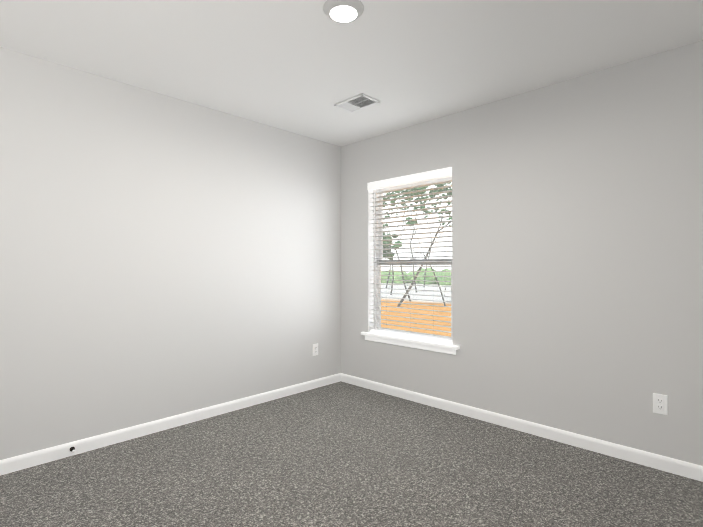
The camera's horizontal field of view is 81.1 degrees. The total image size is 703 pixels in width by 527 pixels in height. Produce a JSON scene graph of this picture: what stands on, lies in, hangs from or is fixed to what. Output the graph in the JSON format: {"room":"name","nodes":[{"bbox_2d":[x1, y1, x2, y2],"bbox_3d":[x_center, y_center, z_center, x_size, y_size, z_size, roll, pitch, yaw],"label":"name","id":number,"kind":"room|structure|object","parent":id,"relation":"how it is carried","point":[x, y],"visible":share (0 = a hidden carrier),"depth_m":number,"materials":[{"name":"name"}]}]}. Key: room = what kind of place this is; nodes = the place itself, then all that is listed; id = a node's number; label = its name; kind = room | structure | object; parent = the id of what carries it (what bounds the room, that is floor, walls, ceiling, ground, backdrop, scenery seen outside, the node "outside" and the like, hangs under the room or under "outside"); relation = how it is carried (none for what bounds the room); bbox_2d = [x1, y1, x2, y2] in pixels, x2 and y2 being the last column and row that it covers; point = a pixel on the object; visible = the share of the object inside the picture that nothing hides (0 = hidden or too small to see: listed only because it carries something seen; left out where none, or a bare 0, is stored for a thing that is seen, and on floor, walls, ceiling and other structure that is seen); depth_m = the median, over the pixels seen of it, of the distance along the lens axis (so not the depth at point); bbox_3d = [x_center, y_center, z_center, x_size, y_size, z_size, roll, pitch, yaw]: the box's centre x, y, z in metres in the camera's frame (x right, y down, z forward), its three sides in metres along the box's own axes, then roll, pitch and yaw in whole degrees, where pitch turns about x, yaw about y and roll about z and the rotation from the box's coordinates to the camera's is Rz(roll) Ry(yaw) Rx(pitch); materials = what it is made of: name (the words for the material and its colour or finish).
{"room":"empty bedroom","nodes":[
{"label":"empty bedroom","id":0,"kind":"room"},
{"bbox_2d":[0,47,340,459],"bbox_3d":[-1.509,-0.008,2.955,0.150,2.440,3.850,-1,-1,44],"label":"wall","id":1,"kind":"structure","parent":0,"point":[162,256],"depth_m":2.90,"materials":[{"name":"white paint"}]},
{"bbox_2d":[0,373,340,475],"bbox_3d":[-1.398,1.171,2.938,0.014,0.082,3.700,-1,-1,44],"label":"baseboard","id":2,"kind":"structure","parent":1,"relation":"attached to","point":[26,460],"depth_m":2.89,"materials":[{"name":"white wood"}]},
{"bbox_2d":[313,343,317,355],"bbox_3d":[-0.352,0.851,4.019,0.008,0.115,0.070,-1,-1,44],"label":"electrical outlet","id":3,"kind":"object","parent":1,"relation":"attached to","point":[315,349],"visible":1,"depth_m":4.01,"materials":[{"name":"white plastic"}]},
{"bbox_2d":[0,381,702,526],"bbox_3d":[-0.043,1.247,1.615,4.100,0.100,4.000,-1,-1,44],"label":"floor","id":4,"kind":"structure","parent":0,"point":[340,454],"depth_m":2.29,"materials":[{"name":"carpet"}]},
{"bbox_2d":[0,0,702,145],"bbox_3d":[-0.043,-1.293,1.644,4.100,0.100,4.000,-1,-1,44],"label":"ceiling","id":5,"kind":"structure","parent":0,"point":[301,67],"depth_m":2.36,"materials":[{"name":"white paint"}]},
{"bbox_2d":[323,0,363,22],"bbox_3d":[-0.039,-1.221,2.003,0.198,0.036,0.198,-1,-1,44],"label":"recessed light","id":6,"kind":"object","parent":5,"relation":"in","point":[343,11],"visible":1,"depth_m":1.97,"materials":[{"name":"white plastic"}]},
{"bbox_2d":[334,93,379,112],"bbox_3d":[0.041,-1.220,3.150,0.305,0.012,0.205,-1,-1,44],"label":"ceiling vent","id":7,"kind":"object","parent":5,"relation":"in","point":[357,102],"visible":1,"depth_m":3.14,"materials":[{"name":"white metal"}]},
{"bbox_2d":[341,40,702,465],"bbox_3d":[1.301,-0.007,3.007,4.100,2.440,0.150,-1,-1,44],"label":"wall","id":8,"kind":"structure","parent":0,"point":[577,255],"depth_m":2.75,"materials":[{"name":"white paint"}]},
{"bbox_2d":[368,167,451,343],"bbox_3d":[0.543,-0.039,3.739,0.925,1.485,0.162,-1,-1,44],"label":"window blind","id":9,"kind":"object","parent":8,"relation":"in","point":[418,180],"depth_m":3.73,"materials":[{"name":"white plastic"}]},
{"bbox_2d":[374,190,374,260],"bbox_3d":[0.222,-0.364,3.968,0.010,0.705,0.015,-1,-1,44],"label":"blind wand","id":10,"kind":"object","parent":9,"relation":"hanging from","point":[374,225],"visible":0.92,"depth_m":3.96,"materials":[{"name":"white plastic"}]},
{"bbox_2d":[433,179,436,296],"bbox_3d":[0.720,-0.039,3.526,0.002,1.385,0.055,-1,-1,44],"label":"blind cord","id":11,"kind":"object","parent":9,"relation":"hanging from","point":[433,235],"depth_m":3.51,"materials":[{"name":"white fabric"}]},
{"bbox_2d":[444,229,445,295],"bbox_3d":[0.777,-0.223,3.422,0.022,1.000,0.010,-1,-1,44],"label":"blind cord","id":12,"kind":"object","parent":9,"relation":"hanging from","point":[445,229],"depth_m":3.41,"materials":[{"name":"white fabric"}]},
{"bbox_2d":[361,332,459,354],"bbox_3d":[0.510,0.713,3.697,1.061,0.076,0.124,-1,-1,44],"label":"window sill","id":13,"kind":"structure","parent":8,"relation":"attached to","point":[447,348],"depth_m":3.61,"materials":[{"name":"white wood"}]},
{"bbox_2d":[341,373,702,481],"bbox_3d":[1.244,1.171,2.935,3.800,0.082,0.014,-1,-1,44],"label":"baseboard","id":14,"kind":"structure","parent":8,"relation":"attached to","point":[668,464],"depth_m":2.82,"materials":[{"name":"white wood"}]},
{"bbox_2d":[653,393,667,414],"bbox_3d":[1.802,0.826,2.399,0.070,0.115,0.008,-1,-1,44],"label":"electrical outlet","id":15,"kind":"object","parent":8,"relation":"attached to","point":[660,403],"visible":1,"depth_m":2.40,"materials":[{"name":"white plastic"}]},
{"label":"outside","id":16,"kind":"structure","parent":0,"visible":0},
{"bbox_2d":[381,273,450,336],"bbox_3d":[24.212,2.217,43.508,140.000,0.200,89.840,-1,-1,44],"label":"ground","id":17,"kind":"structure","parent":16,"point":[402,292],"depth_m":15.85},
{"bbox_2d":[381,182,451,306],"bbox_3d":[-1.838,-2.728,31.794,41.295,10.266,28.387,-1,-1,44],"label":"trees","id":18,"kind":"object","parent":17,"relation":"on","point":[429,249],"depth_m":23.96,"materials":[{"name":"green plant"}]}
]}

